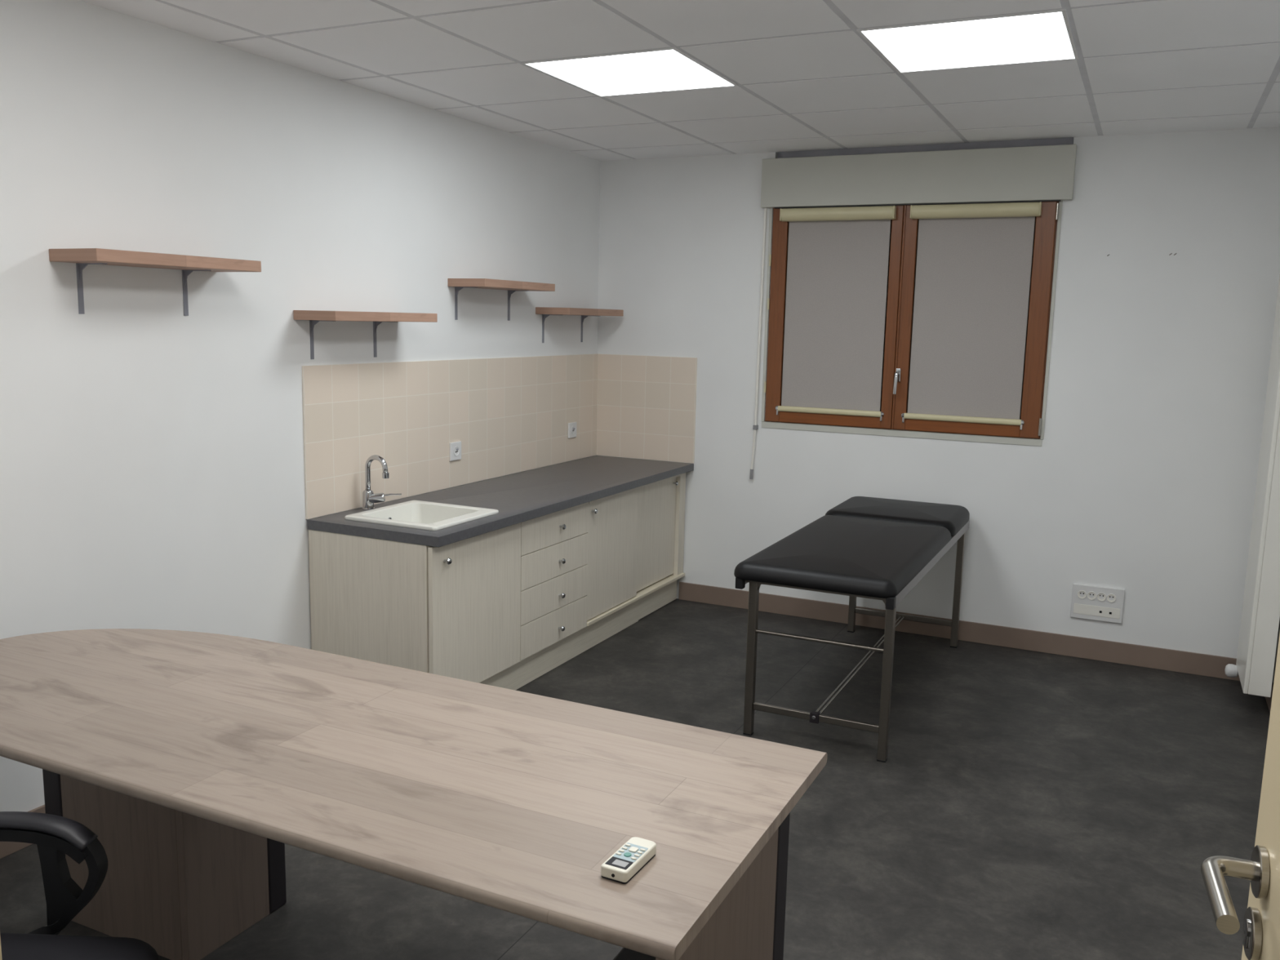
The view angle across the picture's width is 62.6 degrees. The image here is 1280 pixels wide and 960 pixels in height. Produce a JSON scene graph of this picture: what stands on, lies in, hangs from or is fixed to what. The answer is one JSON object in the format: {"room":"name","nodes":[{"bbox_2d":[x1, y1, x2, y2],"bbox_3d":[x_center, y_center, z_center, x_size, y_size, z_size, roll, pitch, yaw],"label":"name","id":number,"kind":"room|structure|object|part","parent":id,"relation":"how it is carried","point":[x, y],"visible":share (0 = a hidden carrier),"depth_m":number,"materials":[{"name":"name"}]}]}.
{"room":"examination room","nodes":[
{"label":"examination room","id":0,"kind":"room"},
{"bbox_2d":[0,0,600,812],"bbox_3d":[-1.883,-0.189,2.999,0.150,2.590,7.200,5,10,25],"label":"wall","id":1,"kind":"structure","parent":0,"point":[152,456],"depth_m":3.59,"materials":[{"name":"paint"}]},
{"bbox_2d":[0,804,45,858],"bbox_3d":[-1.893,1.063,3.039,0.012,0.104,2.646,5,10,25],"label":"baseboard","id":2,"kind":"structure","parent":1,"relation":"attached to","point":[6,848],"depth_m":3.12,"materials":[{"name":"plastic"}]},
{"bbox_2d":[48,248,261,315],"bbox_3d":[-1.498,-0.611,3.312,0.205,0.186,0.618,5,10,25],"label":"wall shelf","id":3,"kind":"object","parent":1,"relation":"attached to","point":[82,257],"visible":1,"depth_m":3.17,"materials":[{"name":"brown wood"}]},
{"bbox_2d":[293,310,437,359],"bbox_3d":[-1.079,-0.577,4.203,0.205,0.186,0.618,5,10,25],"label":"wall shelf","id":4,"kind":"object","parent":1,"relation":"attached to","point":[314,317],"visible":1,"depth_m":4.05,"materials":[{"name":"brown wood"}]},
{"bbox_2d":[302,353,598,519],"bbox_3d":[-0.773,-0.292,5.135,0.008,0.596,2.399,5,10,25],"label":"tile backsplash","id":5,"kind":"structure","parent":1,"relation":"attached to","point":[508,415],"depth_m":4.81,"materials":[{"name":"beige tile"}]},
{"bbox_2d":[448,440,461,461],"bbox_3d":[-0.862,-0.135,4.946,0.022,0.086,0.086,5,10,25],"label":"wall outlet","id":6,"kind":"object","parent":5,"relation":"attached to","point":[455,448],"visible":1,"depth_m":4.94,"materials":[{"name":"white plastic"}]},
{"bbox_2d":[453,446,459,456],"bbox_3d":[-0.862,-0.135,4.946,0.004,0.045,0.045,5,10,25],"label":"socket","id":7,"kind":"object","parent":6,"relation":"attached to","point":[456,449],"depth_m":4.95,"materials":[{"name":"white plastic"}]},
{"bbox_2d":[568,422,577,438],"bbox_3d":[-0.376,-0.281,5.941,0.022,0.086,0.086,5,10,25],"label":"wall outlet","id":8,"kind":"object","parent":5,"relation":"attached to","point":[571,426],"visible":1,"depth_m":5.93,"materials":[{"name":"white plastic"}]},
{"bbox_2d":[571,426,575,434],"bbox_3d":[-0.376,-0.281,5.941,0.004,0.045,0.045,5,10,25],"label":"socket","id":9,"kind":"object","parent":8,"relation":"attached to","point":[573,428],"depth_m":5.94,"materials":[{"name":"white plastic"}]},
{"bbox_2d":[448,278,555,320],"bbox_3d":[-0.652,-0.857,5.047,0.205,0.186,0.618,5,10,25],"label":"wall shelf","id":10,"kind":"object","parent":1,"relation":"attached to","point":[512,286],"visible":1,"depth_m":4.88,"materials":[{"name":"brown wood"}]},
{"bbox_2d":[535,306,623,342],"bbox_3d":[-0.322,-0.841,5.748,0.205,0.186,0.618,5,10,25],"label":"wall shelf","id":11,"kind":"object","parent":1,"relation":"attached to","point":[545,312],"visible":1,"depth_m":5.57,"materials":[{"name":"brown wood"}]},
{"bbox_2d":[0,598,1270,959],"bbox_3d":[-0.198,1.278,2.554,3.915,0.100,7.500,5,10,25],"label":"floor","id":12,"kind":"structure","parent":0,"point":[1023,804],"depth_m":3.51,"materials":[{"name":"plastic"}]},
{"bbox_2d":[0,811,159,959],"bbox_3d":[-1.207,0.819,1.731,0.692,1.010,0.598,2,9,2],"label":"office chair","id":13,"kind":"object","parent":12,"relation":"on","point":[55,837],"visible":1,"depth_m":1.94,"materials":[{"name":"black fabric"}]},
{"bbox_3d":[-1.175,0.671,1.961,0.315,0.064,0.042,2,9,2],"label":"armrest","id":14,"kind":"part","parent":13,"relation":"part of","materials":[{"name":"black plastic"}]},
{"bbox_3d":[-1.171,0.650,1.958,0.314,0.061,0.052,2,9,2],"label":"armrest","id":15,"kind":"part","parent":13,"relation":"part of","materials":[{"name":"black plastic"}]},
{"bbox_3d":[-1.073,0.885,1.725,0.420,0.064,0.470,2,9,2],"label":"seat","id":16,"kind":"part","parent":13,"relation":"part of","materials":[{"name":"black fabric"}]},
{"bbox_2d":[0,628,827,959],"bbox_3d":[-0.753,0.877,2.315,2.131,0.740,0.773,5,10,25],"label":"desk","id":17,"kind":"object","parent":12,"relation":"on","point":[193,759],"visible":0.9,"depth_m":2.08,"materials":[{"name":"brown wood"}]},
{"bbox_3d":[-1.306,0.826,2.651,0.418,0.714,0.025,5,10,25],"label":"pedestal panel","id":18,"kind":"part","parent":17,"relation":"part of","materials":[{"name":"brown wood"}]},
{"bbox_3d":[-1.055,0.830,2.664,0.024,0.714,0.265,5,10,25],"label":"pedestal panel","id":19,"kind":"part","parent":17,"relation":"part of","materials":[{"name":"brown wood"}]},
{"bbox_2d":[600,836,656,884],"bbox_3d":[-0.017,0.604,1.680,0.047,0.023,0.113,6,10,27],"label":"remote control","id":20,"kind":"object","parent":17,"relation":"on","point":[627,861],"visible":1,"depth_m":1.66,"materials":[{"name":"plastic"}]},
{"bbox_3d":[-0.033,0.600,1.649,0.038,0.001,0.025,6,10,27],"label":"screen frame","id":21,"kind":"part","parent":20,"relation":"part of","materials":[{"name":"black plastic"}]},
{"bbox_3d":[0.136,0.985,1.822,0.026,0.714,0.498,5,10,25],"label":"panel","id":22,"kind":"part","parent":17,"relation":"part of","materials":[{"name":"brown wood"}]},
{"bbox_2d":[308,522,520,683],"bbox_3d":[-0.893,0.557,4.316,0.620,0.762,0.612,5,10,25],"label":"base cabinet","id":23,"kind":"object","parent":12,"relation":"on","point":[453,610],"visible":0.77,"depth_m":4.06,"materials":[{"name":"beige wood"}]},
{"bbox_3d":[-0.720,0.303,3.938,0.028,0.025,0.025,5,10,25],"label":"knob","id":24,"kind":"part","parent":23,"relation":"part of","materials":[{"name":"silver metal"}]},
{"bbox_3d":[-0.646,0.512,4.191,0.020,0.611,0.610,5,10,25],"label":"door","id":25,"kind":"part","parent":23,"relation":"part of","materials":[{"name":"beige wood"}]},
{"bbox_2d":[520,502,588,660],"bbox_3d":[-0.629,0.410,4.844,0.620,0.617,0.594,5,10,25],"label":"base cabinet","id":26,"kind":"object","parent":12,"relation":"on","point":[554,545],"visible":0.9,"depth_m":4.70,"materials":[{"name":"beige wood"}]},
{"bbox_3d":[-0.385,0.510,4.741,0.020,0.149,0.591,5,10,25],"label":"drawer","id":27,"kind":"part","parent":26,"relation":"part of","materials":[{"name":"beige wood"}]},
{"bbox_3d":[-0.389,0.661,4.764,0.020,0.152,0.591,5,10,25],"label":"drawer","id":28,"kind":"part","parent":26,"relation":"part of","materials":[{"name":"beige wood"}]},
{"bbox_3d":[-0.379,0.209,4.695,0.020,0.149,0.591,5,10,25],"label":"drawer","id":29,"kind":"part","parent":26,"relation":"part of","materials":[{"name":"beige wood"}]},
{"bbox_3d":[-0.382,0.359,4.718,0.020,0.149,0.591,5,10,25],"label":"drawer","id":30,"kind":"part","parent":26,"relation":"part of","materials":[{"name":"beige wood"}]},
{"bbox_3d":[-0.356,0.673,4.779,0.028,0.025,0.025,5,10,25],"label":"knob","id":31,"kind":"part","parent":26,"relation":"part of","materials":[{"name":"silver metal"}]},
{"bbox_3d":[-0.353,0.521,4.756,0.028,0.025,0.025,5,10,25],"label":"knob","id":32,"kind":"part","parent":26,"relation":"part of","materials":[{"name":"silver metal"}]},
{"bbox_3d":[-0.349,0.364,4.732,0.028,0.025,0.025,5,10,25],"label":"knob","id":33,"kind":"part","parent":26,"relation":"part of","materials":[{"name":"silver metal"}]},
{"bbox_3d":[-0.346,0.209,4.708,0.028,0.025,0.025,5,10,25],"label":"knob","id":34,"kind":"part","parent":26,"relation":"part of","materials":[{"name":"silver metal"}]},
{"bbox_2d":[479,580,676,690],"bbox_3d":[-0.304,0.770,5.061,0.019,0.144,2.360,5,10,25],"label":"plinth","id":35,"kind":"object","parent":12,"relation":"on","point":[521,673],"visible":0.46,"depth_m":5.06,"materials":[{"name":"beige wood"}]},
{"bbox_2d":[613,947,655,959],"bbox_3d":[0.027,1.107,1.915,0.200,0.440,0.400,5,10,25],"label":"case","id":36,"kind":"object","parent":12,"relation":"on","point":[624,953],"visible":0.02,"depth_m":1.94,"materials":[{"name":"plastic"}]},
{"bbox_2d":[586,472,685,626],"bbox_3d":[-0.247,0.298,5.637,0.612,0.617,1.173,5,10,25],"label":"base cabinet","id":37,"kind":"object","parent":12,"relation":"on","point":[636,544],"visible":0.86,"depth_m":5.45,"materials":[{"name":"beige wood"}]},
{"bbox_2d":[306,455,693,546],"bbox_3d":[-0.497,0.050,5.044,0.626,0.040,2.392,5,10,25],"label":"countertop","id":38,"kind":"structure","parent":37,"relation":"on","point":[522,496],"depth_m":4.80,"materials":[{"name":"laminate"}]},
{"bbox_2d":[361,454,401,510],"bbox_3d":[-1.064,0.011,4.317,0.162,0.230,0.078,1,9,1],"label":"mixer tap","id":39,"kind":"object","parent":38,"relation":"on","point":[369,498],"visible":0.99,"depth_m":4.32,"materials":[{"name":"silver metal"}]},
{"bbox_2d":[361,489,374,510],"bbox_3d":[-1.120,0.081,4.342,0.052,0.082,0.052,5,10,25],"label":"tap","id":40,"kind":"object","parent":39,"relation":"on","point":[368,495],"depth_m":4.32,"materials":[{"name":"silver metal"}]},
{"bbox_3d":[-1.076,-0.027,4.306,0.113,0.152,0.021,5,10,25],"label":"spout","id":41,"kind":"part","parent":39,"relation":"part of","materials":[{"name":"silver metal"}]},
{"bbox_3d":[-1.022,0.061,4.346,0.075,0.012,0.020,0,9,-11],"label":"lever","id":42,"kind":"part","parent":39,"relation":"part of","materials":[{"name":"silver metal"}]},
{"bbox_2d":[344,500,498,530],"bbox_3d":[-0.871,0.212,4.239,0.440,0.165,0.440,5,10,25],"label":"sink","id":43,"kind":"object","parent":38,"relation":"in","point":[417,514],"visible":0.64,"depth_m":4.33,"materials":[{"name":"white ceramic"}]},
{"bbox_3d":[-0.138,0.358,5.248,0.017,0.571,0.546,5,10,25],"label":"sliding door","id":44,"kind":"part","parent":37,"relation":"part of","materials":[{"name":"beige wood"}]},
{"bbox_3d":[0.070,0.287,5.733,0.017,0.567,0.563,5,10,25],"label":"sliding door","id":45,"kind":"part","parent":37,"relation":"part of","materials":[{"name":"beige wood"}]},
{"bbox_2d":[733,496,969,762],"bbox_3d":[0.999,0.561,4.697,0.624,0.725,1.767,5,10,25],"label":"examination table","id":46,"kind":"object","parent":12,"relation":"on","point":[873,548],"visible":1,"depth_m":4.13,"materials":[{"name":"leather"}]},
{"bbox_3d":[0.434,0.693,4.101,0.033,0.611,0.033,5,10,25],"label":"leg","id":47,"kind":"part","parent":46,"relation":"part of","materials":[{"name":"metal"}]},
{"bbox_3d":[0.889,0.287,4.412,0.622,0.077,1.232,5,10,25],"label":"mattress","id":48,"kind":"part","parent":46,"relation":"part of","materials":[{"name":"black leather"}]},
{"bbox_3d":[1.121,0.493,5.512,0.033,0.611,0.033,5,10,25],"label":"leg","id":49,"kind":"part","parent":46,"relation":"part of","materials":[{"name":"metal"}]},
{"bbox_3d":[1.004,0.800,4.725,0.008,0.008,1.568,5,10,25],"label":"tie rod","id":50,"kind":"part","parent":46,"relation":"part of","materials":[{"name":"metal"}]},
{"bbox_3d":[1.019,0.802,4.718,0.008,0.008,1.568,5,10,25],"label":"tie rod","id":51,"kind":"part","parent":46,"relation":"part of","materials":[{"name":"metal"}]},
{"bbox_3d":[0.908,0.738,3.876,0.033,0.611,0.033,5,10,25],"label":"leg","id":52,"kind":"part","parent":46,"relation":"part of","materials":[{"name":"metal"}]},
{"bbox_3d":[1.277,0.328,4.535,0.018,0.042,1.695,5,10,25],"label":"rail","id":53,"kind":"part","parent":46,"relation":"part of","materials":[{"name":"metal"}]},
{"bbox_3d":[1.595,0.538,5.287,0.033,0.611,0.033,5,10,25],"label":"leg","id":54,"kind":"part","parent":46,"relation":"part of","materials":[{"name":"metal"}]},
{"bbox_2d":[80,0,1279,160],"bbox_3d":[-0.184,-1.270,2.075,3.715,0.100,7.300,5,10,25],"label":"ceiling","id":55,"kind":"structure","parent":0,"point":[805,76],"depth_m":3.67,"materials":[{"name":"tile"}]},
{"bbox_2d":[521,47,737,97],"bbox_3d":[-0.023,-1.489,3.864,0.594,0.009,0.594,5,10,25],"label":"recessed light","id":56,"kind":"object","parent":55,"relation":"in","point":[670,68],"visible":1,"depth_m":3.83,"materials":[{"name":"white plastic"}]},
{"bbox_2d":[856,8,1079,73],"bbox_3d":[1.057,-1.387,3.352,0.594,0.009,0.594,5,10,25],"label":"recessed light","id":57,"kind":"object","parent":55,"relation":"in","point":[1042,36],"visible":1,"depth_m":3.32,"materials":[{"name":"white plastic"}]},
{"bbox_2d":[595,127,1279,658],"bbox_3d":[1.387,-0.503,5.544,3.815,2.590,0.261,5,10,25],"label":"wall","id":58,"kind":"structure","parent":0,"point":[1141,480],"depth_m":5.09,"materials":[{"name":"paint"}]},
{"bbox_2d":[596,353,697,463],"bbox_3d":[0.031,-0.416,6.067,0.624,0.596,0.008,5,10,25],"label":"tile backsplash","id":59,"kind":"structure","parent":58,"relation":"attached to","point":[646,410],"depth_m":6.06,"materials":[{"name":"beige tile"}]},
{"bbox_2d":[764,201,1059,439],"bbox_3d":[1.334,-0.825,5.378,1.426,1.142,0.142,5,10,25],"label":"window","id":60,"kind":"structure","parent":58,"relation":"in","point":[904,232],"depth_m":5.35,"materials":[{"name":"brown wood"}]},
{"bbox_3d":[1.027,-0.855,5.539,0.552,1.132,0.061,5,10,25],"label":"sash rail","id":61,"kind":"part","parent":60,"relation":"part of","materials":[{"name":"brown wood"}]},
{"bbox_3d":[1.016,-0.856,5.545,0.687,1.132,0.063,5,10,25],"label":"sash","id":62,"kind":"part","parent":60,"relation":"part of","materials":[{"name":"brown wood"}]},
{"bbox_2d":[775,205,896,421],"bbox_3d":[1.002,-0.865,5.495,0.599,1.088,0.057,5,10,25],"label":"roller blind","id":63,"kind":"object","parent":60,"relation":"attached to","point":[837,264],"visible":1,"depth_m":5.51,"materials":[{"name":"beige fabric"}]},
{"bbox_3d":[1.030,-0.867,5.543,0.560,1.006,0.006,5,10,25],"label":"glass pane","id":64,"kind":"part","parent":60,"relation":"part of","materials":[{"name":"clear glass"}]},
{"bbox_3d":[1.312,-0.505,5.384,0.026,0.131,0.054,5,10,25],"label":"handle","id":65,"kind":"part","parent":60,"relation":"part of","materials":[{"name":"silver metal"}]},
{"bbox_3d":[1.349,-0.829,5.410,1.359,1.142,0.070,5,10,25],"label":"frame rail","id":66,"kind":"part","parent":60,"relation":"part of","materials":[{"name":"brown wood"}]},
{"bbox_3d":[1.641,-0.797,5.248,0.562,1.132,0.061,5,10,25],"label":"sash rail","id":67,"kind":"part","parent":60,"relation":"part of","materials":[{"name":"brown wood"}]},
{"bbox_3d":[1.644,-0.808,5.252,0.570,1.006,0.006,5,10,25],"label":"glass pane","id":68,"kind":"part","parent":60,"relation":"part of","materials":[{"name":"clear glass"}]},
{"bbox_2d":[901,201,1042,430],"bbox_3d":[1.617,-0.807,5.204,0.611,1.088,0.057,5,10,25],"label":"roller blind","id":69,"kind":"object","parent":60,"relation":"attached to","point":[974,261],"visible":1,"depth_m":5.22,"materials":[{"name":"beige fabric"}]},
{"bbox_3d":[1.651,-0.796,5.244,0.717,1.132,0.063,5,10,25],"label":"sash","id":70,"kind":"part","parent":60,"relation":"part of","materials":[{"name":"brown wood"}]},
{"bbox_2d":[760,200,1062,446],"bbox_3d":[1.331,-0.807,5.378,1.453,1.176,0.008,5,10,25],"label":"trim","id":71,"kind":"structure","parent":58,"relation":"attached to","point":[1003,440],"depth_m":5.41,"materials":[{"name":"paint"}]},
{"bbox_2d":[760,144,1076,208],"bbox_3d":[1.341,-1.502,5.256,1.537,0.254,0.042,5,10,25],"label":"box","id":72,"kind":"object","parent":58,"relation":"attached to","point":[1046,173],"visible":1,"depth_m":5.21,"materials":[{"name":"paint"}]},
{"bbox_2d":[749,208,767,479],"bbox_3d":[0.642,-0.724,5.712,0.038,1.455,0.032,5,10,25],"label":"rod","id":73,"kind":"object","parent":72,"relation":"hanging from","point":[755,426],"visible":1,"depth_m":5.70,"materials":[{"name":"white paint"}]},
{"bbox_3d":[0.616,-0.033,5.816,0.019,0.056,0.017,5,10,25],"label":"rod handle","id":74,"kind":"part","parent":73,"relation":"part of","materials":[{"name":"grey plastic"}]},
{"bbox_3d":[0.624,-0.171,5.793,0.024,0.246,0.013,5,10,25],"label":"rod","id":75,"kind":"part","parent":73,"relation":"part of","materials":[{"name":"white paint"}]},
{"bbox_3d":[0.649,-0.867,5.682,0.025,1.165,0.015,5,10,25],"label":"rod","id":76,"kind":"part","parent":73,"relation":"part of","materials":[{"name":"white paint"}]},
{"bbox_2d":[679,582,1239,680],"bbox_3d":[1.556,0.767,5.489,2.949,0.104,0.012,5,10,25],"label":"baseboard","id":77,"kind":"structure","parent":58,"relation":"attached to","point":[1198,664],"depth_m":5.36,"materials":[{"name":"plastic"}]},
{"bbox_2d":[1070,583,1124,623],"bbox_3d":[2.229,0.602,5.135,0.233,0.170,0.018,5,10,25],"label":"panel","id":78,"kind":"object","parent":58,"relation":"attached to","point":[1093,602],"visible":1,"depth_m":5.13,"materials":[{"name":"white plastic"}]},
{"bbox_2d":[1077,590,1086,599],"bbox_3d":[2.162,0.561,5.154,0.041,0.041,0.004,5,10,25],"label":"socket","id":79,"kind":"object","parent":78,"relation":"attached to","point":[1082,594],"depth_m":5.15,"materials":[{"name":"white plastic"}]},
{"bbox_2d":[1087,591,1096,599],"bbox_3d":[2.202,0.564,5.135,0.041,0.041,0.004,5,10,25],"label":"socket","id":80,"kind":"object","parent":78,"relation":"attached to","point":[1091,595],"depth_m":5.14,"materials":[{"name":"white plastic"}]},
{"bbox_2d":[1097,592,1106,600],"bbox_3d":[2.241,0.568,5.117,0.041,0.041,0.004,5,10,25],"label":"socket","id":81,"kind":"object","parent":78,"relation":"attached to","point":[1100,596],"depth_m":5.12,"materials":[{"name":"white plastic"}]},
{"bbox_2d":[1106,594,1115,602],"bbox_3d":[2.281,0.572,5.098,0.041,0.041,0.004,5,10,25],"label":"socket","id":82,"kind":"object","parent":78,"relation":"attached to","point":[1110,597],"depth_m":5.10,"materials":[{"name":"white plastic"}]},
{"bbox_2d":[1272,619,1279,683],"bbox_3d":[1.417,0.123,1.436,0.150,2.590,7.200,5,10,25],"label":"wall","id":83,"kind":"structure","parent":0,"point":[1279,620],"depth_m":4.56,"materials":[{"name":"paint"}]},
{"bbox_2d":[1224,274,1279,697],"bbox_3d":[2.700,0.034,4.481,0.153,1.812,0.437,4,9,19],"label":"radiator","id":84,"kind":"object","parent":83,"relation":"attached to","point":[1260,612],"visible":1,"depth_m":4.38,"materials":[{"name":"white metal"}]},
{"bbox_2d":[1265,681,1273,712],"bbox_3d":[1.781,1.210,2.611,0.012,0.104,5.038,5,10,25],"label":"baseboard","id":85,"kind":"structure","parent":83,"relation":"attached to","point":[1268,700],"depth_m":4.53,"materials":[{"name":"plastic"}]},
{"bbox_3d":[-0.886,0.196,0.886,3.515,2.510,0.100,5,10,25],"label":"wall","id":86,"kind":"structure","parent":0,"visible":0},
{"bbox_2d":[0,937,2,959],"bbox_3d":[-0.054,0.468,0.518,1.017,2.120,0.109,5,10,25],"label":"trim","id":87,"kind":"structure","parent":86,"relation":"attached to","point":[0,937],"depth_m":0.76,"materials":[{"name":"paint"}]},
{"bbox_2d":[1200,633,1279,959],"bbox_3d":[0.516,0.475,0.778,0.102,2.037,0.831,5,9,20],"label":"door","id":88,"kind":"structure","parent":86,"relation":"in","point":[1261,922],"depth_m":1.09,"materials":[{"name":"paint"}]},
{"bbox_3d":[0.600,0.415,1.058,0.056,0.020,0.135,5,9,20],"label":"lever handle","id":89,"kind":"part","parent":88,"relation":"part of","materials":[{"name":"metal"}]}
]}

